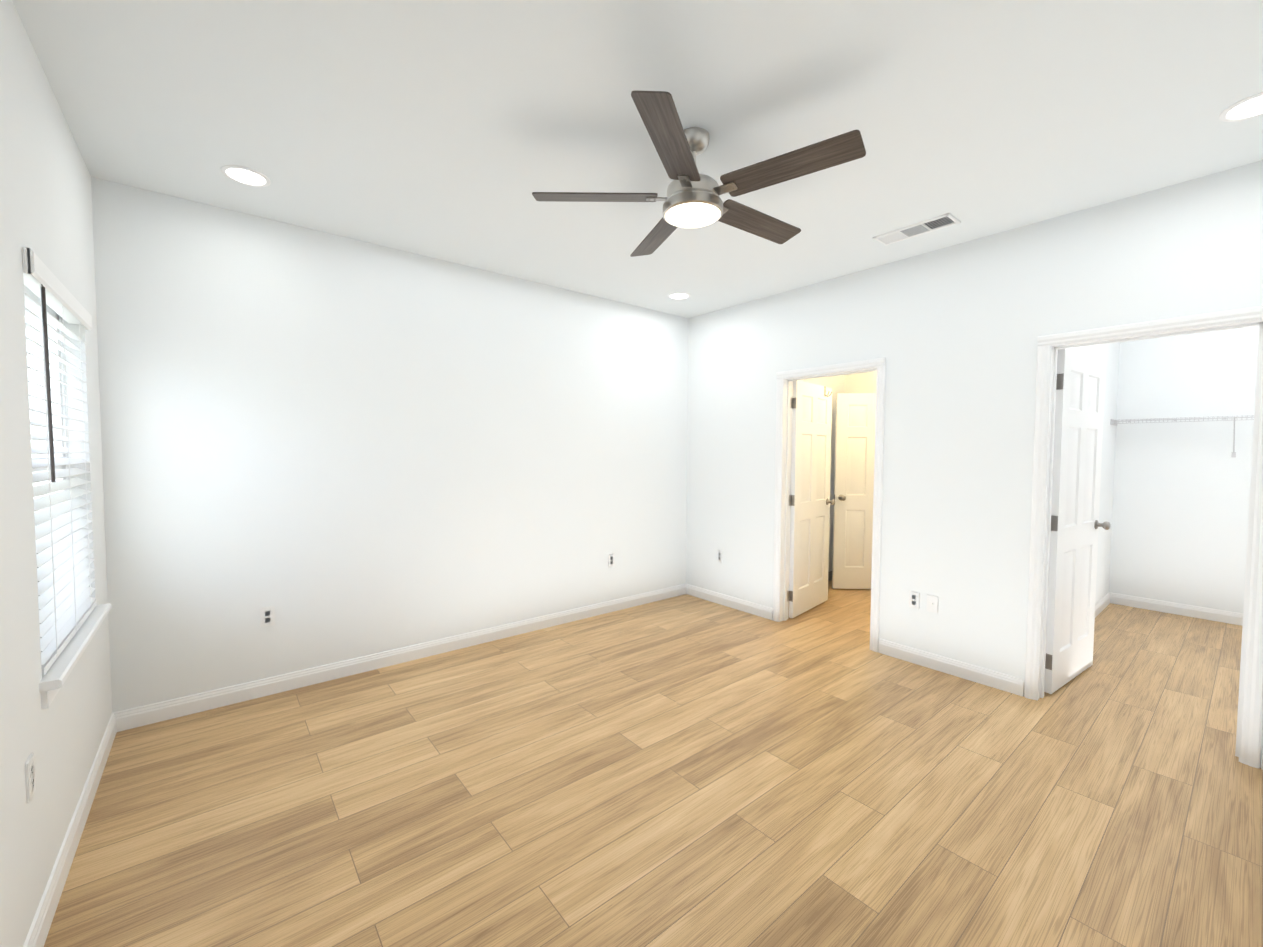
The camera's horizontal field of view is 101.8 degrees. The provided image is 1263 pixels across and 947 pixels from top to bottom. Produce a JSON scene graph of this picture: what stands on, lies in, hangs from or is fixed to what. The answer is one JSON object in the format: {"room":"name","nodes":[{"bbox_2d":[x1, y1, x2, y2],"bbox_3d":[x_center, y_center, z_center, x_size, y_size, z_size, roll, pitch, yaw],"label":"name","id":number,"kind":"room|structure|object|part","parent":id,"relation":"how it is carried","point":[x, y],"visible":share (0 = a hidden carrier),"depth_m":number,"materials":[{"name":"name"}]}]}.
{"room":"empty bedroom","nodes":[
{"label":"empty bedroom","id":0,"kind":"room"},
{"bbox_2d":[0,0,111,946],"bbox_3d":[-1.386,0.013,0.911,0.150,2.740,4.310,-2,3,-39],"label":"wall","id":1,"kind":"structure","parent":0,"point":[46,216],"depth_m":1.55,"materials":[{"name":"white paint"}]},
{"bbox_2d":[25,752,35,802],"bbox_3d":[-1.698,0.859,1.451,0.007,0.115,0.070,-2,3,-39],"label":"electrical outlet","id":2,"kind":"object","parent":1,"relation":"attached to","point":[30,776],"visible":0.98,"depth_m":1.44,"materials":[{"name":"white plastic"}]},
{"bbox_2d":[24,285,65,507],"bbox_3d":[-2.188,-0.031,1.850,0.064,1.300,0.940,-2,3,-39],"label":"window","id":3,"kind":"structure","parent":1,"relation":"in","point":[56,397],"depth_m":2.16,"materials":[{"name":"white glass"}]},
{"bbox_2d":[22,247,96,675],"bbox_3d":[-2.116,-0.040,1.908,0.074,1.297,0.952,-2,3,-39],"label":"window blind slats","id":4,"kind":"object","parent":1,"relation":"attached to","point":[67,604],"visible":0.88,"depth_m":1.83,"materials":[{"name":"white plastic"}]},
{"bbox_2d":[23,711,122,946],"bbox_3d":[-1.331,1.329,1.023,0.014,0.100,4.020,-2,3,-39],"label":"baseboard","id":5,"kind":"structure","parent":1,"relation":"attached to","point":[43,918],"depth_m":1.77,"materials":[{"name":"white wood"}]},
{"bbox_2d":[39,603,111,708],"bbox_3d":[-2.123,0.660,1.935,0.122,0.088,1.010,-2,3,-39],"label":"window sill","id":6,"kind":"structure","parent":1,"relation":"attached to","point":[53,680],"depth_m":1.76,"materials":[{"name":"white wood"}]},
{"bbox_2d":[91,177,688,712],"bbox_3d":[0.119,-0.149,4.838,7.150,2.740,0.120,-2,3,-39],"label":"wall","id":7,"kind":"structure","parent":0,"point":[329,447],"depth_m":3.21,"materials":[{"name":"white paint"}]},
{"bbox_2d":[260,606,274,627],"bbox_3d":[-2.113,0.832,2.979,0.070,0.115,0.007,-2,3,-39],"label":"electrical outlet","id":8,"kind":"object","parent":7,"relation":"attached to","point":[267,616],"visible":1,"depth_m":2.98,"materials":[{"name":"white plastic"}]},
{"bbox_2d":[119,584,686,730],"bbox_3d":[-1.030,1.208,3.876,4.090,0.100,0.014,-2,3,-39],"label":"baseboard","id":9,"kind":"structure","parent":7,"relation":"attached to","point":[131,718],"depth_m":3.29,"materials":[{"name":"white wood"}]},
{"bbox_2d":[608,554,614,566],"bbox_3d":[-0.178,0.772,4.555,0.070,0.115,0.007,-2,3,-39],"label":"electrical outlet","id":10,"kind":"object","parent":7,"relation":"attached to","point":[611,559],"visible":1,"depth_m":4.55,"materials":[{"name":"white plastic"}]},
{"bbox_2d":[12,0,1262,317],"bbox_3d":[1.691,-1.474,2.740,7.600,0.100,5.520,-2,3,-39],"label":"ceiling","id":11,"kind":"structure","parent":0,"point":[454,130],"depth_m":2.00,"materials":[{"name":"white paint"}]},
{"bbox_2d":[221,165,270,186],"bbox_3d":[-1.848,-1.424,2.462,0.192,0.006,0.192,-2,3,-39],"label":"recessed light","id":12,"kind":"object","parent":11,"relation":"in","point":[245,175],"visible":1,"depth_m":2.45,"materials":[{"name":"white plastic"}]},
{"bbox_2d":[668,292,690,299],"bbox_3d":[0.402,-1.494,4.322,0.192,0.006,0.192,-2,3,-39],"label":"recessed light","id":13,"kind":"object","parent":11,"relation":"in","point":[679,295],"visible":1,"depth_m":4.30,"materials":[{"name":"white plastic"}]},
{"bbox_2d":[532,90,865,256],"bbox_3d":[0.294,-1.237,2.168,1.252,0.336,1.294,-2,3,-39],"label":"fan","id":14,"kind":"object","parent":11,"relation":"hanging from","point":[692,199],"visible":1,"depth_m":2.03,"materials":[{"name":"brown wood"}]},
{"bbox_3d":[-0.113,-1.158,2.151,0.590,0.035,0.126,0,2,0],"label":"blade","id":15,"kind":"part","parent":14,"relation":"part of","materials":[{"name":"brown wood"}]},
{"bbox_3d":[0.142,-1.172,2.504,0.126,0.035,0.590,-1,3,-18],"label":"blade","id":16,"kind":"part","parent":14,"relation":"part of","materials":[{"name":"brown wood"}]},
{"bbox_3d":[0.144,-1.142,1.801,0.126,0.035,0.590,1,3,18],"label":"blade","id":17,"kind":"part","parent":14,"relation":"part of","materials":[{"name":"brown wood"}]},
{"bbox_3d":[0.556,-1.165,2.371,0.590,0.035,0.126,-2,3,-36],"label":"blade","id":18,"kind":"part","parent":14,"relation":"part of","materials":[{"name":"brown wood"}]},
{"bbox_3d":[0.557,-1.146,1.936,0.590,0.035,0.126,2,3,36],"label":"blade","id":19,"kind":"part","parent":14,"relation":"part of","materials":[{"name":"brown wood"}]},
{"bbox_2d":[873,213,960,245],"bbox_3d":[1.670,-1.431,3.022,0.170,0.009,0.420,-2,3,-39],"label":"ceiling vent","id":20,"kind":"object","parent":11,"relation":"in","point":[922,227],"visible":0.96,"depth_m":3.00,"materials":[{"name":"white metal"}]},
{"bbox_2d":[1219,92,1262,121],"bbox_3d":[2.355,-1.383,1.929,0.192,0.006,0.192,-2,3,-39],"label":"recessed light","id":21,"kind":"object","parent":11,"relation":"in","point":[1247,108],"visible":1,"depth_m":1.95,"materials":[{"name":"white plastic"}]},
{"bbox_2d":[44,580,1262,946],"bbox_3d":[1.679,1.364,2.862,7.600,0.100,5.520,-2,3,-39],"label":"floor","id":22,"kind":"structure","parent":0,"point":[684,770],"depth_m":2.09,"materials":[{"name":"brown wood"}]},
{"bbox_2d":[789,375,844,572],"bbox_3d":[2.110,-0.175,5.648,2.840,2.740,0.100,-2,3,-39],"label":"wall","id":23,"kind":"structure","parent":0,"point":[837,383],"depth_m":5.68,"materials":[{"name":"white paint"}]},
{"bbox_2d":[828,571,831,580],"bbox_3d":[1.714,1.159,5.313,1.740,0.100,0.014,-2,3,-39],"label":"baseboard","id":24,"kind":"structure","parent":23,"relation":"attached to","point":[830,576],"depth_m":5.69,"materials":[{"name":"grey"}]},
{"bbox_2d":[844,371,875,392],"bbox_3d":[3.070,-0.146,5.057,0.100,2.740,2.010,-2,3,-39],"label":"wall","id":25,"kind":"structure","parent":0,"point":[864,382],"depth_m":5.63,"materials":[{"name":"white paint"}]},
{"bbox_2d":[832,393,875,588],"bbox_3d":[2.466,0.190,5.300,0.730,2.020,0.177,0,2,2],"label":"door","id":26,"kind":"structure","parent":25,"relation":"in","point":[853,487],"depth_m":5.29,"materials":[{"name":"white paint"}]},
{"bbox_2d":[686,160,1262,767],"bbox_3d":[1.889,-0.087,3.579,0.120,2.740,4.070,-2,3,-39],"label":"wall","id":27,"kind":"structure","parent":0,"point":[950,334],"depth_m":3.27,"materials":[{"name":"white paint"}]},
{"bbox_2d":[717,550,722,562],"bbox_3d":[0.827,0.776,4.813,0.007,0.115,0.070,-2,3,-39],"label":"electrical outlet","id":28,"kind":"object","parent":27,"relation":"attached to","point":[719,555],"visible":1,"depth_m":4.80,"materials":[{"name":"white plastic"}]},
{"bbox_2d":[687,584,772,619],"bbox_3d":[0.879,1.179,4.759,0.014,0.100,1.018,-2,3,-39],"label":"baseboard","id":29,"kind":"structure","parent":27,"relation":"attached to","point":[763,611],"depth_m":4.70,"materials":[{"name":"white wood"}]},
{"bbox_2d":[789,380,834,617],"bbox_3d":[1.619,0.214,4.618,0.177,2.022,0.765,3,3,43],"label":"bathroom door","id":30,"kind":"structure","parent":27,"relation":"in","point":[810,486],"depth_m":4.56,"materials":[{"name":"white paint"}]},
{"bbox_2d":[773,357,885,651],"bbox_3d":[1.541,0.216,4.017,0.156,2.092,0.889,-2,3,-39],"label":"trim","id":31,"kind":"structure","parent":27,"relation":"attached to","point":[785,380],"depth_m":4.24,"materials":[{"name":"white wood"}]},
{"bbox_2d":[908,590,919,608],"bbox_3d":[1.916,0.858,3.480,0.007,0.115,0.070,-2,3,-39],"label":"electrical outlet","id":32,"kind":"object","parent":27,"relation":"attached to","point":[914,599],"visible":1,"depth_m":3.48,"materials":[{"name":"white plastic"}]},
{"bbox_2d":[927,594,938,613],"bbox_3d":[1.986,0.862,3.388,0.015,0.115,0.070,-2,3,-39],"label":"outlet","id":33,"kind":"object","parent":27,"relation":"attached to","point":[932,603],"visible":1,"depth_m":3.39,"materials":[{"name":"white plastic"}]},
{"bbox_2d":[878,638,1023,695],"bbox_3d":[2.036,1.245,3.342,0.014,0.100,0.846,-2,3,-39],"label":"baseboard","id":34,"kind":"structure","parent":27,"relation":"attached to","point":[1005,682],"depth_m":3.29,"materials":[{"name":"white wood"}]},
{"bbox_2d":[1044,348,1110,693],"bbox_3d":[2.774,0.281,3.200,0.765,2.020,0.177,-1,3,-34],"label":"closet door","id":35,"kind":"structure","parent":27,"relation":"in","point":[1078,434],"depth_m":3.14,"materials":[{"name":"white paint"}]},
{"bbox_2d":[1024,306,1262,767],"bbox_3d":[2.639,0.279,2.672,0.156,2.092,0.874,-2,3,-39],"label":"trim","id":36,"kind":"structure","parent":27,"relation":"attached to","point":[1249,725],"depth_m":2.57,"materials":[{"name":"white wood"}]},
{"bbox_2d":[1068,342,1123,603],"bbox_3d":[3.442,-0.099,4.000,2.820,2.740,0.100,-2,3,-39],"label":"wall","id":37,"kind":"structure","parent":0,"point":[1110,353],"depth_m":4.67,"materials":[{"name":"white paint"}]},
{"bbox_2d":[1095,592,1114,617],"bbox_3d":[3.488,1.222,4.009,2.840,0.100,0.040,-2,3,-39],"label":"baseboard","id":38,"kind":"structure","parent":37,"relation":"attached to","point":[1109,598],"depth_m":4.73,"materials":[{"name":"white wood"}]},
{"bbox_2d":[1112,326,1258,612],"bbox_3d":[4.491,-0.139,5.055,0.100,2.740,5.070,-2,3,-39],"label":"wall","id":39,"kind":"structure","parent":0,"point":[1174,503],"depth_m":4.51,"materials":[{"name":"white paint"}]},
{"bbox_2d":[1115,593,1242,625],"bbox_3d":[5.278,1.228,4.049,0.014,0.100,2.160,-2,3,-39],"label":"baseboard","id":40,"kind":"structure","parent":39,"relation":"attached to","point":[1223,616],"depth_m":4.54,"materials":[{"name":"white wood"}]},
{"bbox_2d":[1110,415,1253,456],"bbox_3d":[5.165,-0.288,3.898,0.310,0.342,2.221,-2,3,-39],"label":"wire shelf","id":41,"kind":"object","parent":39,"relation":"attached to","point":[1116,422],"visible":0.94,"depth_m":4.33,"materials":[{"name":"grey metal"}]}
]}

